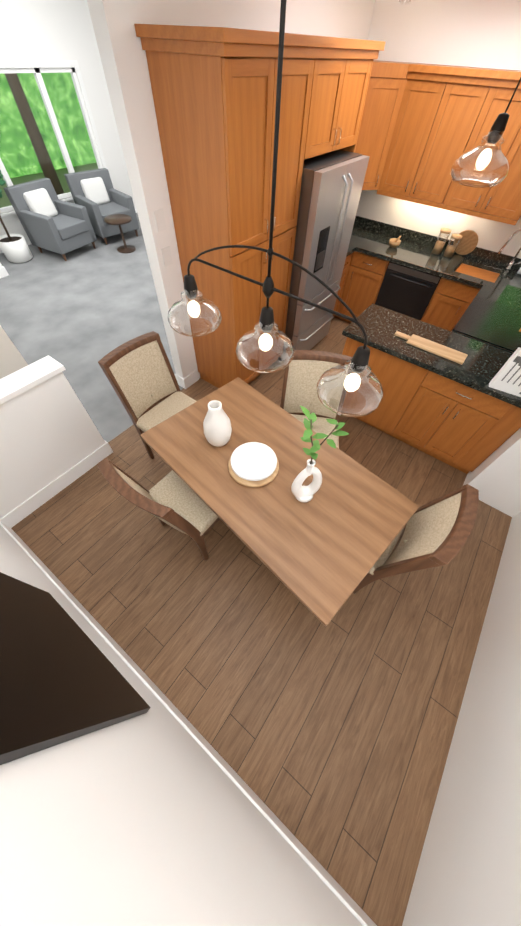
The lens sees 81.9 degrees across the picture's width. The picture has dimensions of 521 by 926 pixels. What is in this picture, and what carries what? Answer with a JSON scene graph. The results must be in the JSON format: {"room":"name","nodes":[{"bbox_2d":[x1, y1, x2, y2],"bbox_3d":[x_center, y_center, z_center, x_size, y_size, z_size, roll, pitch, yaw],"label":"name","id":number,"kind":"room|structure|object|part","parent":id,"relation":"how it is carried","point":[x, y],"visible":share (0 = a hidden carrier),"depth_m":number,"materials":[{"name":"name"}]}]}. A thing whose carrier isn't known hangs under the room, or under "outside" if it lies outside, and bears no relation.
{"room":"kitchen","nodes":[
{"label":"kitchen","id":0,"kind":"room"},
{"bbox_2d":[0,325,27,378],"bbox_3d":[-2.508,-0.928,2.180,0.150,1.910,1.040,32,59,19],"label":"wall","id":1,"kind":"structure","parent":0,"point":[12,360],"depth_m":2.68,"materials":[{"name":"white paint"}]},
{"bbox_2d":[0,355,104,517],"bbox_3d":[-1.711,-0.111,2.211,0.180,0.967,0.980,32,59,19],"label":"wall","id":2,"kind":"structure","parent":0,"point":[49,432],"depth_m":2.16,"materials":[{"name":"white paint"}]},
{"bbox_2d":[0,440,112,527],"bbox_3d":[-1.721,0.134,2.544,0.134,0.140,0.974,32,59,19],"label":"baseboard","id":3,"kind":"structure","parent":2,"relation":"attached to","point":[27,507],"depth_m":2.49,"materials":[{"name":"white wood"}]},
{"bbox_2d":[0,0,134,236],"bbox_3d":[-4.140,-5.200,3.872,0.120,4.000,6.420,32,59,19],"label":"wall","id":4,"kind":"structure","parent":0,"point":[46,29],"depth_m":4.60,"materials":[{"name":"white paint"}]},
{"bbox_2d":[0,266,8,275],"bbox_3d":[-4.335,-3.227,4.842,0.900,0.120,0.013,32,59,19],"label":"baseboard","id":5,"kind":"structure","parent":4,"relation":"attached to","point":[3,272],"depth_m":4.67,"materials":[{"name":"white"}]},
{"bbox_2d":[0,60,114,222],"bbox_3d":[-3.701,-5.178,4.863,0.140,1.630,2.470,32,59,19],"label":"living room window","id":6,"kind":"structure","parent":4,"relation":"in","point":[36,68],"depth_m":4.90,"materials":[{"name":"white"}]},
{"bbox_2d":[0,205,136,252],"bbox_3d":[-3.502,-4.736,5.951,0.012,0.120,4.010,32,59,19],"label":"baseboard","id":7,"kind":"structure","parent":4,"relation":"attached to","point":[27,240],"depth_m":5.40,"materials":[{"name":"white"}]},
{"bbox_2d":[0,213,182,441],"bbox_3d":[-2.265,-2.737,4.689,5.030,0.060,6.500,32,59,19],"label":"floor carpet","id":8,"kind":"object","parent":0,"point":[80,313],"visible":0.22,"depth_m":4.22,"materials":[{"name":"grey carpet"}]},
{"bbox_2d":[0,170,32,262],"bbox_3d":[-4.049,-3.987,4.434,0.626,1.684,0.640,32,59,19],"label":"plant","id":9,"kind":"object","parent":8,"relation":"on","point":[14,248],"visible":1,"depth_m":4.88,"materials":[{"name":"green plant"}]},
{"bbox_2d":[3,178,96,260],"bbox_3d":[-3.408,-4.038,5.003,0.776,0.860,0.760,25,57,15],"label":"armchair","id":10,"kind":"object","parent":8,"relation":"on","point":[49,219],"visible":0.98,"depth_m":4.90,"materials":[{"name":"grey fabric"}]},
{"bbox_2d":[64,168,138,244],"bbox_3d":[-2.826,-4.661,5.471,0.776,0.860,0.760,40,62,23],"label":"armchair","id":11,"kind":"object","parent":8,"relation":"on","point":[97,195],"visible":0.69,"depth_m":5.36,"materials":[{"name":"grey fabric"}]},
{"bbox_2d":[104,214,135,252],"bbox_3d":[-2.429,-4.014,5.273,0.440,0.460,0.440,32,59,19],"label":"side table","id":12,"kind":"object","parent":8,"relation":"on","point":[119,220],"visible":1,"depth_m":5.15,"materials":[{"name":"brown wood"}]},
{"bbox_2d":[0,525,362,925],"bbox_3d":[-1.493,-0.326,0.510,5.520,4.000,0.120,32,59,19],"label":"wall","id":13,"kind":"structure","parent":0,"point":[153,816],"depth_m":0.74,"materials":[{"name":"white paint"}]},
{"bbox_2d":[0,572,150,764],"bbox_3d":[-0.804,0.437,0.819,0.810,1.660,0.024,32,59,19],"label":"television","id":14,"kind":"object","parent":13,"relation":"attached to","point":[62,679],"visible":1,"depth_m":0.96,"materials":[{"name":"black plastic"}]},
{"bbox_2d":[0,522,376,925],"bbox_3d":[-0.680,1.278,1.773,3.185,0.140,0.013,32,59,19],"label":"baseboard","id":15,"kind":"structure","parent":13,"relation":"attached to","point":[328,879],"depth_m":1.58,"materials":[{"name":"white wood"}]},
{"bbox_2d":[87,0,374,377],"bbox_3d":[0.119,-3.025,2.500,0.120,4.000,3.120,32,59,19],"label":"wall","id":16,"kind":"structure","parent":0,"point":[122,53],"depth_m":1.94,"materials":[{"name":"white paint"}]},
{"bbox_2d":[154,209,165,231],"bbox_3d":[-0.728,-1.761,2.179,0.007,0.120,0.080,32,59,19],"label":"switch plate","id":17,"kind":"object","parent":16,"relation":"attached to","point":[161,226],"depth_m":2.17,"materials":[{"name":"white plastic"}]},
{"bbox_2d":[161,246,172,266],"bbox_3d":[-0.735,-1.628,2.366,0.007,0.120,0.080,32,59,19],"label":"switch plate","id":18,"kind":"object","parent":16,"relation":"attached to","point":[166,252],"depth_m":2.36,"materials":[{"name":"white plastic"}]},
{"bbox_2d":[174,369,198,388],"bbox_3d":[-0.825,-0.968,3.366,0.146,0.140,0.221,32,59,19],"label":"baseboard","id":19,"kind":"structure","parent":16,"relation":"attached to","point":[189,380],"depth_m":3.33,"materials":[{"name":"white"}]},
{"bbox_2d":[355,60,410,191],"bbox_3d":[0.848,-3.187,2.903,0.618,0.842,0.660,32,59,19],"label":"upper cabinet","id":20,"kind":"object","parent":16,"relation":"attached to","point":[388,79],"depth_m":2.86,"materials":[{"name":"orange wood"}]},
{"bbox_2d":[12,317,511,925],"bbox_3d":[0.829,-0.201,3.012,3.570,0.060,5.350,32,59,19],"label":"floor","id":21,"kind":"structure","parent":0,"point":[330,743],"depth_m":1.95,"materials":[{"name":"brown wood"}]},
{"bbox_2d":[98,331,196,458],"bbox_3d":[-0.751,-0.417,2.459,0.635,0.984,0.492,32,59,19],"label":"chair","id":22,"kind":"object","parent":21,"relation":"on","point":[139,373],"visible":0.79,"depth_m":2.34,"materials":[{"name":"fabric"}]},
{"bbox_3d":[-0.684,-0.354,2.459,0.465,0.084,0.490,32,59,19],"label":"seat","id":23,"kind":"part","parent":22,"relation":"part of","materials":[{"name":"fabric"}]},
{"bbox_2d":[97,457,219,560],"bbox_3d":[-0.501,0.237,2.004,0.492,0.984,0.635,32,59,19],"label":"chair","id":24,"kind":"object","parent":21,"relation":"on","point":[173,500],"visible":0.77,"depth_m":1.90,"materials":[{"name":"fabric"}]},
{"bbox_2d":[134,24,384,387],"bbox_3d":[0.100,-2.045,2.839,0.614,2.310,1.840,32,59,19],"label":"pantry","id":25,"kind":"object","parent":21,"relation":"on","point":[214,92],"visible":0.77,"depth_m":2.00,"materials":[{"name":"orange wood"}]},
{"bbox_2d":[140,377,418,625],"bbox_3d":[0.050,0.252,2.153,0.870,0.760,1.550,-38,64,-25],"label":"table","id":26,"kind":"object","parent":21,"relation":"on","point":[321,551],"visible":0.88,"depth_m":1.72,"materials":[{"name":"brown wood"}]},
{"bbox_2d":[203,400,231,446],"bbox_3d":[-0.267,-0.244,1.835,0.176,0.310,0.176,32,59,19],"label":"textured vase","id":27,"kind":"object","parent":26,"relation":"on","point":[217,427],"visible":1,"depth_m":1.78,"materials":[{"name":"white ceramic"}]},
{"bbox_2d":[228,442,278,486],"bbox_3d":[-0.041,0.001,1.818,0.310,0.068,0.310,32,59,19],"label":"plate","id":28,"kind":"object","parent":26,"relation":"on","point":[253,464],"visible":0.98,"depth_m":1.79,"materials":[{"name":"white ceramic"}]},
{"bbox_2d":[291,406,348,501],"bbox_3d":[0.246,0.000,1.435,0.195,0.718,0.205,32,59,19],"label":"ring vase","id":29,"kind":"object","parent":26,"relation":"on","point":[300,492],"visible":1,"depth_m":1.42,"materials":[{"name":"white ceramic"}]},
{"bbox_2d":[280,350,351,448],"bbox_3d":[0.384,-0.279,2.408,0.492,0.984,0.635,7,55,2],"label":"chair","id":30,"kind":"object","parent":21,"relation":"on","point":[304,370],"visible":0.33,"depth_m":2.32,"materials":[{"name":"fabric"}]},
{"bbox_2d":[278,150,369,362],"bbox_3d":[0.420,-2.101,3.249,0.786,1.730,0.840,32,59,19],"label":"fridge","id":31,"kind":"object","parent":21,"relation":"on","point":[332,182],"visible":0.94,"depth_m":2.75,"materials":[{"name":"silver metal"}]},
{"bbox_2d":[333,232,360,318],"bbox_3d":[0.736,-2.331,3.862,0.677,1.020,0.349,32,59,19],"label":"base cabinet","id":32,"kind":"object","parent":21,"relation":"on","point":[351,255],"depth_m":3.74,"materials":[{"name":"orange wood"}]},
{"bbox_2d":[342,339,425,434],"bbox_3d":[1.166,-0.826,2.893,0.715,0.882,0.524,32,59,19],"label":"base cabinet","id":33,"kind":"object","parent":21,"relation":"on","point":[399,380],"depth_m":2.63,"materials":[{"name":"orange wood"}]},
{"bbox_2d":[353,484,478,593],"bbox_3d":[0.733,0.430,1.918,0.635,0.984,0.492,34,60,20],"label":"chair","id":34,"kind":"object","parent":21,"relation":"on","point":[435,533],"visible":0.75,"depth_m":1.57,"materials":[{"name":"fabric"}]},
{"bbox_2d":[341,216,520,330],"bbox_3d":[1.921,-2.109,3.753,2.867,1.020,0.683,32,59,19],"label":"base cabinet","id":35,"kind":"object","parent":21,"relation":"on","point":[407,279],"depth_m":3.49,"materials":[{"name":"orange wood"}]},
{"bbox_2d":[389,236,400,247],"bbox_3d":[1.577,-2.604,3.509,0.130,0.126,0.130,32,59,19],"label":"bowl","id":36,"kind":"object","parent":35,"relation":"on","point":[394,242],"visible":1,"depth_m":3.50,"materials":[{"name":"brown"}]},
{"bbox_2d":[431,228,451,254],"bbox_3d":[2.043,-2.503,3.396,0.112,0.226,0.112,32,59,19],"label":"canister","id":37,"kind":"object","parent":35,"relation":"on","point":[438,247],"visible":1,"depth_m":3.39,"materials":[{"name":"clear glass"}]},
{"bbox_2d":[443,234,462,257],"bbox_3d":[2.158,-2.442,3.375,0.112,0.196,0.112,32,59,19],"label":"canister","id":38,"kind":"object","parent":35,"relation":"on","point":[450,250],"visible":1,"depth_m":3.37,"materials":[{"name":"clear glass"}]},
{"bbox_2d":[453,230,477,254],"bbox_3d":[2.305,-2.477,3.373,0.244,0.242,0.066,32,59,19],"label":"round board","id":39,"kind":"object","parent":35,"relation":"on","point":[468,243],"visible":0.83,"depth_m":3.35,"materials":[{"name":"brown wood"}]},
{"bbox_2d":[498,229,520,269],"bbox_3d":[2.656,-2.228,3.140,0.254,0.364,0.149,32,59,19],"label":"faucet","id":40,"kind":"object","parent":35,"relation":"on","point":[509,266],"visible":1,"depth_m":3.16,"materials":[{"name":"silver metal"}]},
{"bbox_2d":[390,371,520,473],"bbox_3d":[1.752,-0.457,2.654,0.751,0.882,0.524,32,59,19],"label":"base cabinet","id":41,"kind":"object","parent":21,"relation":"on","point":[464,417],"depth_m":2.47,"materials":[{"name":"orange wood"}]},
{"bbox_2d":[342,303,520,406],"bbox_3d":[1.453,-0.892,2.388,1.496,0.040,0.582,32,59,19],"label":"countertop","id":42,"kind":"structure","parent":41,"relation":"on","point":[482,362],"depth_m":2.37,"materials":[{"name":"black stone"}]},
{"bbox_2d":[394,331,467,364],"bbox_3d":[1.331,-0.925,2.370,0.560,0.018,0.140,32,59,19],"label":"cutting board","id":43,"kind":"object","parent":42,"relation":"on","point":[448,353],"visible":0.98,"depth_m":2.34,"materials":[{"name":"beige wood"}]},
{"bbox_2d":[489,345,520,396],"bbox_3d":[1.746,-0.593,1.986,0.260,0.285,0.076,25,57,15],"label":"dish rack","id":44,"kind":"object","parent":42,"relation":"on","point":[506,377],"visible":1,"depth_m":2.02,"materials":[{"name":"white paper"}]},
{"bbox_2d":[449,272,520,352],"bbox_3d":[2.228,-1.019,2.989,0.778,1.020,1.080,32,59,19],"label":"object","id":45,"kind":"object","parent":21,"relation":"on","point":[475,294],"depth_m":2.69,"materials":[{"name":"black stone"}]},
{"bbox_2d":[356,0,520,257],"bbox_3d":[2.165,-3.261,2.754,2.990,4.000,0.120,32,59,19],"label":"wall","id":46,"kind":"structure","parent":0,"point":[478,33],"depth_m":2.71,"materials":[{"name":"white paint"}]},
{"bbox_2d":[440,217,451,229],"bbox_3d":[2.110,-2.714,3.418,0.080,0.120,0.007,32,59,19],"label":"outlet","id":47,"kind":"object","parent":46,"relation":"attached to","point":[446,222],"visible":0.79,"depth_m":3.40,"materials":[{"name":"white plastic"}]},
{"bbox_2d":[377,63,520,224],"bbox_3d":[1.748,-3.135,2.925,2.091,0.877,0.374,32,59,19],"label":"upper cabinet","id":48,"kind":"object","parent":46,"relation":"attached to","point":[423,127],"depth_m":2.78,"materials":[{"name":"orange wood"}]},
{"bbox_2d":[402,512,520,925],"bbox_3d":[1.446,0.204,0.256,0.120,4.000,2.720,32,59,19],"label":"wall","id":49,"kind":"structure","parent":0,"point":[468,872],"depth_m":1.39,"materials":[{"name":"white paint"}]},
{"bbox_2d":[463,428,520,516],"bbox_3d":[2.853,-1.591,1.593,0.550,4.000,2.550,32,59,19],"label":"wall","id":50,"kind":"structure","parent":0,"point":[494,478],"depth_m":2.42,"materials":[{"name":"white paint"}]},
{"bbox_3d":[0.861,-1.804,0.964,3.340,0.534,5.070,32,59,19],"label":"ceiling","id":51,"kind":"structure","parent":0,"visible":0},
{"bbox_2d":[168,0,382,416],"bbox_3d":[0.034,-0.786,0.874,1.074,1.125,0.254,32,59,19],"label":"dining pendant light","id":52,"kind":"object","parent":51,"relation":"hanging from","point":[357,363],"visible":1,"depth_m":1.12,"materials":[{"name":"black"}]},
{"bbox_2d":[450,77,520,187],"bbox_3d":[1.200,-1.762,1.399,0.284,0.685,0.284,32,59,19],"label":"pendant light","id":53,"kind":"object","parent":51,"relation":"hanging from","point":[494,135],"visible":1,"depth_m":1.57,"materials":[{"name":"black"}]},
{"label":"outside","id":54,"kind":"structure","parent":0,"visible":0},
{"bbox_2d":[0,162,97,207],"bbox_3d":[-7.103,-6.301,7.327,7.980,0.050,11.000,32,59,19],"label":"ground","id":55,"kind":"structure","parent":54,"point":[64,184],"depth_m":8.73,"materials":[{"name":"green"}]},
{"bbox_2d":[4,73,63,194],"bbox_3d":[-5.273,-8.323,6.202,0.304,4.250,0.320,32,59,19],"label":"trunk","id":56,"kind":"object","parent":55,"relation":"on","point":[32,123],"depth_m":6.96,"materials":[{"name":"brown"}]},
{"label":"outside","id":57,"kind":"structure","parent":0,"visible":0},
{"bbox_2d":[0,72,95,179],"bbox_3d":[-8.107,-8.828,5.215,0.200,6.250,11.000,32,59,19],"label":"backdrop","id":58,"kind":"structure","parent":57,"point":[63,82],"depth_m":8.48,"materials":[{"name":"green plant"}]}
]}

